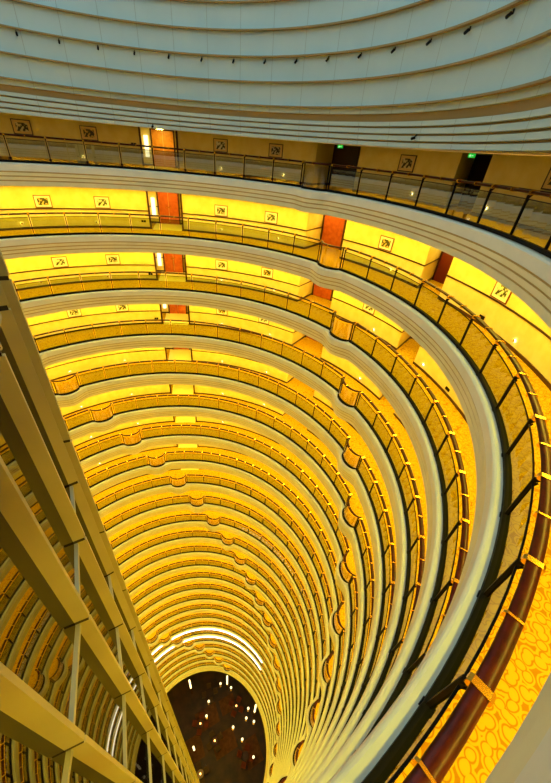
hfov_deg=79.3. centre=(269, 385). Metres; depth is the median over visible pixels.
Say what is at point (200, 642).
trim
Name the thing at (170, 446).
baseboard
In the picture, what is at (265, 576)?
balcony railing
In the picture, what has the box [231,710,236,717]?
armchair
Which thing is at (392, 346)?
baseboard
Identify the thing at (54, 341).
balcony railing
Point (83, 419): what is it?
balcony railing
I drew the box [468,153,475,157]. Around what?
exit sign
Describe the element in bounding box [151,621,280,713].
floor
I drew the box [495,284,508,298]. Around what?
print
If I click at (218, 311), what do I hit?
framed picture
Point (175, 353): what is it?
door
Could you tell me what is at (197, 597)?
balcony railing
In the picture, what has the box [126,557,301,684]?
floor
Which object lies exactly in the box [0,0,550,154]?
ceiling
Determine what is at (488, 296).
trim
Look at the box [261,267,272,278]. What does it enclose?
framed picture
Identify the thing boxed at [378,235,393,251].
framed picture
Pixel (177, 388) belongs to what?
door
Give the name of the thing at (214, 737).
round table
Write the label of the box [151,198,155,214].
wall sconce
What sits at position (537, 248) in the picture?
balcony railing
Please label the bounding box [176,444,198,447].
door
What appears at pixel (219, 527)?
trim
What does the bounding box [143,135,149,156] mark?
wall sconce
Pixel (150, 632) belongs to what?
trim
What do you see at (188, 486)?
trim
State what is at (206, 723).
armchair
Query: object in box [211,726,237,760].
floor
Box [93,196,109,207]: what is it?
framed picture
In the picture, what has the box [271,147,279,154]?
print
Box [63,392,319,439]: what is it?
baseboard
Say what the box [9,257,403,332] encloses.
trim
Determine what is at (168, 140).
door
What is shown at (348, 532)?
trim
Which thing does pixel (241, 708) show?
armchair
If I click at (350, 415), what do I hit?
trim
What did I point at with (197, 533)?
balcony railing
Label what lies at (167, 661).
balcony railing
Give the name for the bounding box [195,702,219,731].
floor
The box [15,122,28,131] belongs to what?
print
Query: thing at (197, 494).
floor
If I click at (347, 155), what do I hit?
door
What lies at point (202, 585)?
balcony railing
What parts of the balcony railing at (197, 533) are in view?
glass panel, glass panel, glass panel, glass panel, glass panel, glass panel, glass panel, glass panel, glass panel, glass panel, glass panel, glass panel, glass panel, glass panel, glass panel, glass panel, glass panel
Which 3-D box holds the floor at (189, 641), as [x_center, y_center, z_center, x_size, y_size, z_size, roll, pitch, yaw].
[-10.164,49.765,47.381,31.400,0.001,31.400,5,35,0]
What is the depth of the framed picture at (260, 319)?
23.25 m
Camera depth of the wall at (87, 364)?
25.13 m
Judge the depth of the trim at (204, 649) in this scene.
56.64 m
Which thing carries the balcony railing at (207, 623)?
on the floor at (166, 634)
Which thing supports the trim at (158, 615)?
attached to the floor at (270, 636)
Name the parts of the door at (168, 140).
corner trim, frame, frame, corner trim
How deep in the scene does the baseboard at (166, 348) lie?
25.32 m
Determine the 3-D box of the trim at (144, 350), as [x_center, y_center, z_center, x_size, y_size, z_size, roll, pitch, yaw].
[-6.347,4.672,15.430,28.142,0.050,29.437,5,35,0]
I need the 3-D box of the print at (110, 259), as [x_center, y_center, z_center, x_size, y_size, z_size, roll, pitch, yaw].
[-9.966,-8.028,21.104,0.500,0.340,0.006,-9,38,-19]
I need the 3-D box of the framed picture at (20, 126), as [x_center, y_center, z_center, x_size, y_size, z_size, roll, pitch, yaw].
[-12.088,-12.619,16.205,0.800,0.600,0.040,-18,41,-29]
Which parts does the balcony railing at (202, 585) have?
glass panel, glass panel, glass panel, glass panel, glass panel, glass panel, handrail, glass panel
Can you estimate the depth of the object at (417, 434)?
14.49 m
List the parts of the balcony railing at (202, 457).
glass panel, glass panel, glass panel, glass panel, glass panel, glass panel, glass panel, glass panel, glass panel, glass panel, glass panel, glass panel, glass panel, glass panel, glass panel, glass panel, glass panel, glass panel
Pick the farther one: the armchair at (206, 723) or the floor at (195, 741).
the armchair at (206, 723)
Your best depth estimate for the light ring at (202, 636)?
54.11 m
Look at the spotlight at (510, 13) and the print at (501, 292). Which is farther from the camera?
the print at (501, 292)
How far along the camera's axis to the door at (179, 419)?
30.27 m
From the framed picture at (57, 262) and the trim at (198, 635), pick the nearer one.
the framed picture at (57, 262)
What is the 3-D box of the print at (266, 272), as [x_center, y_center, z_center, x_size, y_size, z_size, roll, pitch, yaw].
[-0.185,-7.254,21.307,0.500,0.340,0.006,18,37,17]
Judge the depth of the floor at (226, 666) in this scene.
63.66 m
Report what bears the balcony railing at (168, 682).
on the floor at (226, 666)
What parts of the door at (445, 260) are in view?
frame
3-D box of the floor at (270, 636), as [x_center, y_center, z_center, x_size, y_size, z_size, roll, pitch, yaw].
[-8.944,36.772,38.124,31.400,0.001,31.400,5,35,0]
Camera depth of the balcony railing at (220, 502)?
31.86 m
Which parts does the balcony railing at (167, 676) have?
handrail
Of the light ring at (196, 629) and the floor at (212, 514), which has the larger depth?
the light ring at (196, 629)
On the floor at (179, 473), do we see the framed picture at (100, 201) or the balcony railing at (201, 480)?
the balcony railing at (201, 480)
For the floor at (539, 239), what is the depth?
11.80 m
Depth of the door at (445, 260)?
15.67 m
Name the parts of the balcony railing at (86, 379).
glass panel, glass panel, glass panel, glass panel, glass panel, glass panel, glass panel, glass panel, glass panel, glass panel, glass panel, glass panel, glass panel, glass panel, glass panel, glass panel, glass panel, glass panel, glass panel, glass panel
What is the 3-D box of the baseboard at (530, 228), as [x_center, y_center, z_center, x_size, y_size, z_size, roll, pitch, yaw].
[-5.442,-4.959,8.568,28.142,0.110,29.437,5,35,0]
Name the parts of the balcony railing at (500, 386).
glass panel, glass panel, glass panel, glass panel, glass panel, glass panel, glass panel, glass panel, glass panel, glass panel, glass panel, curved panel, post, glass panel, post, glass panel, post, glass panel, post, glass panel, glass panel, post, post, glass panel, post, glass panel, glass panel, post, glass panel, post, post, glass panel, glass panel, post, post, glass panel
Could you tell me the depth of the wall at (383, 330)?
20.53 m
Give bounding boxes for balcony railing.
[0,133,550,258]
[0,212,550,782]
[12,271,470,755]
[33,319,425,735]
[49,360,395,738]
[64,394,374,737]
[76,424,357,742]
[86,451,344,741]
[95,474,333,745]
[103,495,325,745]
[110,513,318,765]
[116,530,311,782]
[122,545,306,739]
[127,559,301,743]
[131,572,297,757]
[136,583,293,752]
[140,594,289,752]
[143,604,286,757]
[146,613,284,763]
[149,621,281,760]
[152,630,279,756]
[155,637,276,759]
[157,644,275,776]
[159,650,273,782]
[162,657,271,757]
[164,662,269,765]
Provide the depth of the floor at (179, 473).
32.13 m
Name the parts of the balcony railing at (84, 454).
glass panel, glass panel, glass panel, glass panel, glass panel, glass panel, glass panel, glass panel, glass panel, glass panel, glass panel, glass panel, glass panel, glass panel, glass panel, glass panel, glass panel, glass panel, glass panel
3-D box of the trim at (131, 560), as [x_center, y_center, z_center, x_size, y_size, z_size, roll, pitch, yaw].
[-7.759,24.169,29.146,31.400,0.938,31.400,5,35,0]
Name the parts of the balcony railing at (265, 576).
glass panel, glass panel, glass panel, glass panel, glass panel, glass panel, handrail, glass panel, glass panel, glass panel, glass panel, glass panel, glass panel, glass panel, glass panel, glass panel, glass panel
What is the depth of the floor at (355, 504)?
25.12 m
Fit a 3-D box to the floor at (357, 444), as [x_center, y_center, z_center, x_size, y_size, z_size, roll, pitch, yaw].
[-6.014,5.587,15.909,31.400,0.001,31.400,5,35,0]
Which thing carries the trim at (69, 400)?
attached to the wall at (122, 393)
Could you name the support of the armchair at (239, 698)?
on the floor at (184, 704)
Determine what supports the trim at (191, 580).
attached to the floor at (259, 595)
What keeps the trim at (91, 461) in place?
attached to the wall at (149, 448)
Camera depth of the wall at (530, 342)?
17.06 m
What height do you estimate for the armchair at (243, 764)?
0.800 m
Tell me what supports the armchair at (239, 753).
on the floor at (184, 704)
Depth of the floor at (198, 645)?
57.85 m
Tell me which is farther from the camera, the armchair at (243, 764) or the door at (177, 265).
the armchair at (243, 764)
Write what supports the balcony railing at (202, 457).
on the floor at (158, 452)
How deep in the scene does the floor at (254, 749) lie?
65.43 m
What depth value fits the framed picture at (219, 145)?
18.21 m
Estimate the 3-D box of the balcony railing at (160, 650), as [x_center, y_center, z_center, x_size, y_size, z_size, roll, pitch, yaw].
[-9.890,46.725,45.215,22.828,1.085,22.850,3,35,-4]
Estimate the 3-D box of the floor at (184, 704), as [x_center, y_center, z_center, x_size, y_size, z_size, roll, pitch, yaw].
[-12.285,72.341,63.464,31.400,0.001,31.400,5,35,0]
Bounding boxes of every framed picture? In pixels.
[10,118,33,135]
[32,195,52,207]
[51,256,68,267]
[67,309,81,317]
[79,125,97,140]
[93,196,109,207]
[105,254,120,264]
[115,305,128,311]
[213,138,227,152]
[214,204,227,216]
[216,260,227,269]
[216,309,226,314]
[258,318,268,323]
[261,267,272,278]
[264,211,277,223]
[268,143,282,157]
[362,304,374,314]
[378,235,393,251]
[397,154,417,172]
[490,282,511,304]
[541,168,550,190]
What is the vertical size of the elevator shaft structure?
96.770 m
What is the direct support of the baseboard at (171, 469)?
attached to the wall
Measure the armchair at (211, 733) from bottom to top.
0.800 m
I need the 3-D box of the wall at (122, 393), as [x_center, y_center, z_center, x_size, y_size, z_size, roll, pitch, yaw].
[-6.581,7.165,17.206,28.142,2.270,29.437,5,35,0]
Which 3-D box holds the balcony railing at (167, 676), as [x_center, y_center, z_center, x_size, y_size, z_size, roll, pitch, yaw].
[-10.865,57.117,52.625,22.828,1.085,22.850,23,39,23]
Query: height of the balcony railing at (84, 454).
1.085 m
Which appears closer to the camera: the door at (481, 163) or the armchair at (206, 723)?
the door at (481, 163)
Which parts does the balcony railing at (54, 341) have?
glass panel, glass panel, glass panel, glass panel, glass panel, glass panel, glass panel, glass panel, glass panel, glass panel, glass panel, glass panel, glass panel, curved panel, glass panel, glass panel, glass panel, glass panel, post, post, glass panel, glass panel, post, post, glass panel, glass panel, post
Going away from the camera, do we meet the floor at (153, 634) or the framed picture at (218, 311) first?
the framed picture at (218, 311)
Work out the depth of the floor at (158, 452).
30.03 m
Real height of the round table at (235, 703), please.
0.730 m
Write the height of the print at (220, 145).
0.340 m
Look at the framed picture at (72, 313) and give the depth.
21.80 m
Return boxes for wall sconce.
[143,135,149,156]
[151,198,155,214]
[157,253,161,265]
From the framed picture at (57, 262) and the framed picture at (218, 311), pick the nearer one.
the framed picture at (57, 262)
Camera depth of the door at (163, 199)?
21.57 m
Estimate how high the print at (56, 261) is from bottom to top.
0.340 m
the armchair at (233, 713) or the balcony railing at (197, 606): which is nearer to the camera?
the balcony railing at (197, 606)
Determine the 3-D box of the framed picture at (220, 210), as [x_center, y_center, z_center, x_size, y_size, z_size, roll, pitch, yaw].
[-2.952,-10.579,20.079,0.800,0.600,0.041,9,36,6]
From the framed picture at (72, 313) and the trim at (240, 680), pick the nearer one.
the framed picture at (72, 313)
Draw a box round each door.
[138,127,179,170]
[146,191,182,229]
[153,253,186,280]
[159,304,189,323]
[165,347,192,361]
[169,384,194,393]
[173,416,196,422]
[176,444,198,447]
[312,283,332,300]
[319,215,346,249]
[329,145,360,187]
[432,251,453,283]
[458,154,492,208]
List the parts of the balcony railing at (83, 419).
glass panel, glass panel, glass panel, glass panel, glass panel, glass panel, glass panel, glass panel, glass panel, glass panel, glass panel, glass panel, glass panel, glass panel, glass panel, glass panel, glass panel, glass panel, glass panel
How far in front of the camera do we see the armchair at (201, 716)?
68.52 m
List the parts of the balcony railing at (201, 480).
glass panel, glass panel, glass panel, glass panel, glass panel, glass panel, glass panel, glass panel, glass panel, glass panel, glass panel, glass panel, glass panel, glass panel, glass panel, glass panel, glass panel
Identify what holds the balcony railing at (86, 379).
on the floor at (357, 444)
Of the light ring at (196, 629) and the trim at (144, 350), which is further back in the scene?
the light ring at (196, 629)
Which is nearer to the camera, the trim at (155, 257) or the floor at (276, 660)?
the trim at (155, 257)
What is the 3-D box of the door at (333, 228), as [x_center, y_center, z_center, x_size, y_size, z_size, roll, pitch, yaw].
[3.746,-9.339,19.731,1.505,2.110,0.106,27,41,27]
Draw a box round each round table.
[197,719,203,727]
[197,769,203,778]
[212,736,217,744]
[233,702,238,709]
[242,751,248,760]
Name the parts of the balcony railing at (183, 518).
glass panel, glass panel, glass panel, glass panel, glass panel, glass panel, glass panel, glass panel, glass panel, glass panel, glass panel, glass panel, glass panel, glass panel, glass panel, glass panel, glass panel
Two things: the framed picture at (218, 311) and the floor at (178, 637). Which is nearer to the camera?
the framed picture at (218, 311)
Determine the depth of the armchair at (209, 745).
65.18 m
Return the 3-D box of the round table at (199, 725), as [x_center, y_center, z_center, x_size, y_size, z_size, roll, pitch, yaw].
[-14.130,68.744,67.639,1.240,0.730,1.240,5,35,0]
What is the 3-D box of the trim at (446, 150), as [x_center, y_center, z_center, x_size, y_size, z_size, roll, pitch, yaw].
[-4.897,-6.298,7.442,24.500,0.050,24.500,5,35,0]
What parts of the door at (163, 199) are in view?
corner trim, frame, frame, corner trim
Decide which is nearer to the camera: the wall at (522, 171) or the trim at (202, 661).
the wall at (522, 171)
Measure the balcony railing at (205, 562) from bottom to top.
1.085 m
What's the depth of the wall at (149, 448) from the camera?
30.21 m
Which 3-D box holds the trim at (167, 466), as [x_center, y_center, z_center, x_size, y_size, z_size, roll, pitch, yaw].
[-6.783,13.774,21.741,31.400,0.938,31.400,5,35,0]
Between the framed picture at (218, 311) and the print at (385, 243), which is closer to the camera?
the print at (385, 243)
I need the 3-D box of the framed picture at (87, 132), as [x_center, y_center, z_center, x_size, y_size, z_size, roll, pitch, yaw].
[-9.482,-13.232,17.410,0.800,0.600,0.041,-9,38,-19]
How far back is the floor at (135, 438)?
27.76 m
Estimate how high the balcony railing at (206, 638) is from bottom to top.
1.085 m
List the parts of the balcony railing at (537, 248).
handrail, curved panel, post, post, post, post, post, post, glass panel, post, post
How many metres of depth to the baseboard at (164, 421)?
29.28 m
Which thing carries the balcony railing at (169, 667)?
on the floor at (207, 651)
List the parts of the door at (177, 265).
corner trim, corner trim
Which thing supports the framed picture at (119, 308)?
attached to the wall at (277, 333)
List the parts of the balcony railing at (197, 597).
glass panel, glass panel, glass panel, glass panel, glass panel, handrail, glass panel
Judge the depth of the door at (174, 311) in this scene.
25.62 m
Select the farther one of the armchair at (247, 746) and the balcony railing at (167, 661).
the armchair at (247, 746)
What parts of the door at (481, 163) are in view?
frame, frame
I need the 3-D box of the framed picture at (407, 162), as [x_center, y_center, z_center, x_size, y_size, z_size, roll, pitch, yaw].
[5.801,-9.431,14.090,0.040,0.600,0.800,-18,42,-29]
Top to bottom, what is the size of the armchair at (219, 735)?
0.800 m
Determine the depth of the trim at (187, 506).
32.04 m
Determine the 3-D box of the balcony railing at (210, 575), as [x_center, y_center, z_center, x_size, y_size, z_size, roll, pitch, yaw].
[-8.421,31.138,34.101,22.850,1.085,22.828,29,41,29]
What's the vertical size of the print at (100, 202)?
0.340 m
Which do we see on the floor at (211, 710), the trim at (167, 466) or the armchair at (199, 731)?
the armchair at (199, 731)
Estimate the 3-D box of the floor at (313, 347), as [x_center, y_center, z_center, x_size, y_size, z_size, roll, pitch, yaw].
[-5.769,2.989,14.058,31.400,0.001,31.400,5,35,0]
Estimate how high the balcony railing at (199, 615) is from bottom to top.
1.085 m
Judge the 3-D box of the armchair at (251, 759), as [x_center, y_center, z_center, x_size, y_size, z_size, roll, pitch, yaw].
[-3.594,71.948,64.297,0.900,0.800,0.960,11,36,8]
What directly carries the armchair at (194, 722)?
on the floor at (211, 710)
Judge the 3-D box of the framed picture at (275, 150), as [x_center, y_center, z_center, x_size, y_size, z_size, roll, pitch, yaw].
[0.308,-12.457,17.613,0.800,0.600,0.040,18,37,17]
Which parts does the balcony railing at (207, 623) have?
handrail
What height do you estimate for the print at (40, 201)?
0.340 m
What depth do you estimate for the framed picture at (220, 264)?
21.92 m
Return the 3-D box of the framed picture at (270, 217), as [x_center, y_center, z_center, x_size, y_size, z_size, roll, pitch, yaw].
[0.064,-9.858,19.464,0.800,0.600,0.040,18,37,17]
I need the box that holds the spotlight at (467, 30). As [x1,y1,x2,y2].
[463,26,470,34]
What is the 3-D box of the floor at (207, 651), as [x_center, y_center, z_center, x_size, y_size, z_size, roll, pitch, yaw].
[-10.653,54.963,51.082,31.400,0.001,31.398,5,35,0]
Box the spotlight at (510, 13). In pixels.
[505,8,514,18]
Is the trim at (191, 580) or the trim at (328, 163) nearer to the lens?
the trim at (328, 163)
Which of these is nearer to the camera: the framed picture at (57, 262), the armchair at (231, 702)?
the framed picture at (57, 262)
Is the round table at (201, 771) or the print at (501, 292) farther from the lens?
the round table at (201, 771)
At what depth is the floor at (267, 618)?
44.72 m
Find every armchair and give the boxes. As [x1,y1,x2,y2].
[192,720,196,726]
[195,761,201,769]
[196,729,201,735]
[199,712,203,718]
[204,721,208,727]
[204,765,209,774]
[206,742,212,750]
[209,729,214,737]
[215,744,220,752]
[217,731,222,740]
[228,699,233,706]
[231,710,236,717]
[236,695,241,702]
[237,750,241,757]
[238,705,243,712]
[241,761,246,768]
[244,743,249,751]
[249,754,253,762]
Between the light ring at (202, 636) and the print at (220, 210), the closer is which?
the print at (220, 210)
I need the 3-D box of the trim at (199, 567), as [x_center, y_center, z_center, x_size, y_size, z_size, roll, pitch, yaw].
[-8.248,29.366,32.849,31.400,0.938,31.400,5,35,0]
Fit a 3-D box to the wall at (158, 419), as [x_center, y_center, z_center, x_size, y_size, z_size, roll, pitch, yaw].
[-6.825,9.764,19.057,28.142,2.270,29.437,5,35,0]
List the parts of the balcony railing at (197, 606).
glass panel, handrail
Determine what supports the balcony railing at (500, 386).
on the floor at (528, 669)
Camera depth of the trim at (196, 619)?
49.12 m
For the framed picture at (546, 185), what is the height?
0.600 m
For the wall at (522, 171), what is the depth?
16.45 m
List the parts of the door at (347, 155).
frame, frame, frame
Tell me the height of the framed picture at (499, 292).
0.600 m
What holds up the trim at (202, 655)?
attached to the floor at (207, 651)
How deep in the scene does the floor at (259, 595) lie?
42.73 m
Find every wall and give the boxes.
[0,113,550,231]
[0,186,550,383]
[5,252,464,414]
[27,304,399,418]
[45,347,332,408]
[60,384,308,429]
[72,416,272,445]
[83,444,228,471]
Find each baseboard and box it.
[0,156,550,235]
[15,270,467,423]
[31,226,550,390]
[35,312,404,427]
[52,348,359,434]
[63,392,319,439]
[74,421,278,446]
[84,446,246,473]
[94,469,177,495]
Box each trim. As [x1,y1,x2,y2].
[0,112,550,155]
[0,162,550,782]
[0,206,550,339]
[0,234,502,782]
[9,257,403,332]
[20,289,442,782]
[29,310,323,345]
[39,335,406,782]
[45,350,259,369]
[55,374,382,782]
[68,407,363,782]
[80,436,349,782]
[90,461,338,782]
[98,483,329,782]
[106,503,321,782]
[113,521,314,782]
[119,537,308,782]
[124,552,303,772]
[129,565,299,773]
[134,578,295,775]
[138,589,291,777]
[141,599,288,780]
[145,609,285,782]
[148,618,282,782]
[151,626,280,782]
[154,634,278,782]
[156,641,276,782]
[159,648,274,782]
[161,654,272,782]
[163,660,271,780]
[165,665,269,781]
[165,668,268,782]
[328,163,550,192]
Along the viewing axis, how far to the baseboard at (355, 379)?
21.63 m
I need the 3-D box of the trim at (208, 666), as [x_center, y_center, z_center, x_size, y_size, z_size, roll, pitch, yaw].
[-11.178,60.550,55.064,31.400,0.938,31.400,5,35,0]
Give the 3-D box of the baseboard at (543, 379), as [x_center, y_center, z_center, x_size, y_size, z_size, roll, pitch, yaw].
[-5.686,-2.360,10.420,28.142,0.110,29.437,5,35,0]
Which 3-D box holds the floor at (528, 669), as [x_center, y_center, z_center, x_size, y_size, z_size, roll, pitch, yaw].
[-5.281,-2.209,10.356,31.400,0.001,31.398,5,35,0]
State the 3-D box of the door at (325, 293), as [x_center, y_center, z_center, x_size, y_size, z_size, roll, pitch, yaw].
[3.502,-6.740,21.582,1.505,2.110,0.106,27,41,27]
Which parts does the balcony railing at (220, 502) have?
glass panel, glass panel, glass panel, glass panel, glass panel, glass panel, glass panel, glass panel, glass panel, glass panel, glass panel, glass panel, glass panel, glass panel, glass panel, glass panel, glass panel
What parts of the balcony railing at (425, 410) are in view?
glass panel, glass panel, glass panel, glass panel, glass panel, glass panel, glass panel, glass panel, glass panel, glass panel, glass panel, glass panel, curved panel, glass panel, glass panel, post, glass panel, glass panel, post, post, glass panel, post, glass panel, glass panel, post, post, glass panel, glass panel, post, post, glass panel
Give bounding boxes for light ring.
[152,629,261,662]
[155,636,260,669]
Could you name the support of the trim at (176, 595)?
attached to the floor at (267, 618)
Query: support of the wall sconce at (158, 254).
attached to the wall at (383, 330)
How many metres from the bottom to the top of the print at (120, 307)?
0.340 m
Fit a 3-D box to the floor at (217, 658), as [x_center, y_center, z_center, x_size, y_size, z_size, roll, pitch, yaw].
[-10.897,57.561,52.935,31.400,0.001,31.400,5,35,0]
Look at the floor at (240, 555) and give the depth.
39.42 m
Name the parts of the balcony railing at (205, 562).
glass panel, glass panel, glass panel, glass panel, glass panel, glass panel, handrail, glass panel, glass panel, glass panel, glass panel, glass panel, glass panel, glass panel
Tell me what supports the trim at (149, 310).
attached to the wall at (277, 333)
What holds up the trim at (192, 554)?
attached to the floor at (240, 555)
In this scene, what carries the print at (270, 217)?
attached to the framed picture at (270, 217)
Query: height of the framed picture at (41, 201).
0.600 m
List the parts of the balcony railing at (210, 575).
glass panel, glass panel, glass panel, glass panel, glass panel, glass panel, handrail, glass panel, glass panel, glass panel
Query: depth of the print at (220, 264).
21.92 m
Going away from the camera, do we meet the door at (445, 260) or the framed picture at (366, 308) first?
the door at (445, 260)
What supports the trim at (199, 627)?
attached to the floor at (166, 634)
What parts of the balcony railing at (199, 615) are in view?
handrail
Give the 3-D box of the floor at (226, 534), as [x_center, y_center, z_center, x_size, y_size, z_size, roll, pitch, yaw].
[-7.723,23.778,28.868,31.400,0.001,31.400,5,35,0]
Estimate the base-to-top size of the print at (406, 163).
0.340 m
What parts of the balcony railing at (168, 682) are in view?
handrail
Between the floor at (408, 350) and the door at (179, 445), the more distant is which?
the door at (179, 445)
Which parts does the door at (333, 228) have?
frame, frame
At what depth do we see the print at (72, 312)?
21.76 m
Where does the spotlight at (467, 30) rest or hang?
attached to the ceiling
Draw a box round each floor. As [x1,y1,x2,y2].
[8,159,550,250]
[16,273,476,651]
[31,228,550,782]
[34,313,426,660]
[51,349,395,665]
[63,384,374,669]
[74,416,357,674]
[85,444,344,674]
[93,469,333,682]
[101,490,324,726]
[109,510,317,763]
[115,527,311,782]
[121,543,306,689]
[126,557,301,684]
[131,570,297,696]
[135,582,293,695]
[139,593,289,693]
[143,603,286,699]
[147,612,283,702]
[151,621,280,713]
[153,631,279,734]
[158,644,272,774]
[161,638,276,755]
[162,657,266,707]
[164,650,270,712]
[167,671,265,782]
[172,663,265,713]
[185,735,204,763]
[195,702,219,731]
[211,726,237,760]
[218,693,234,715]
[241,734,263,769]
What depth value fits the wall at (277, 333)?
23.01 m
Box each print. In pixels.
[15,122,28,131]
[37,198,48,204]
[54,259,64,264]
[69,309,78,314]
[83,129,94,137]
[97,199,106,205]
[108,257,117,261]
[118,305,125,309]
[216,141,224,149]
[217,207,224,213]
[218,262,224,267]
[263,269,270,275]
[267,214,274,220]
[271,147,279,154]
[381,239,390,247]
[401,158,412,168]
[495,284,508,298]
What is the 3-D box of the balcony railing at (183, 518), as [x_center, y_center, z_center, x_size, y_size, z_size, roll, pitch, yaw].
[-7.447,20.735,26.707,22.828,1.085,22.850,23,39,23]
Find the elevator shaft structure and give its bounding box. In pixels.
[0,250,199,782]
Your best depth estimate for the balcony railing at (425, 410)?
13.73 m
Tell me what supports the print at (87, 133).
attached to the framed picture at (87, 132)

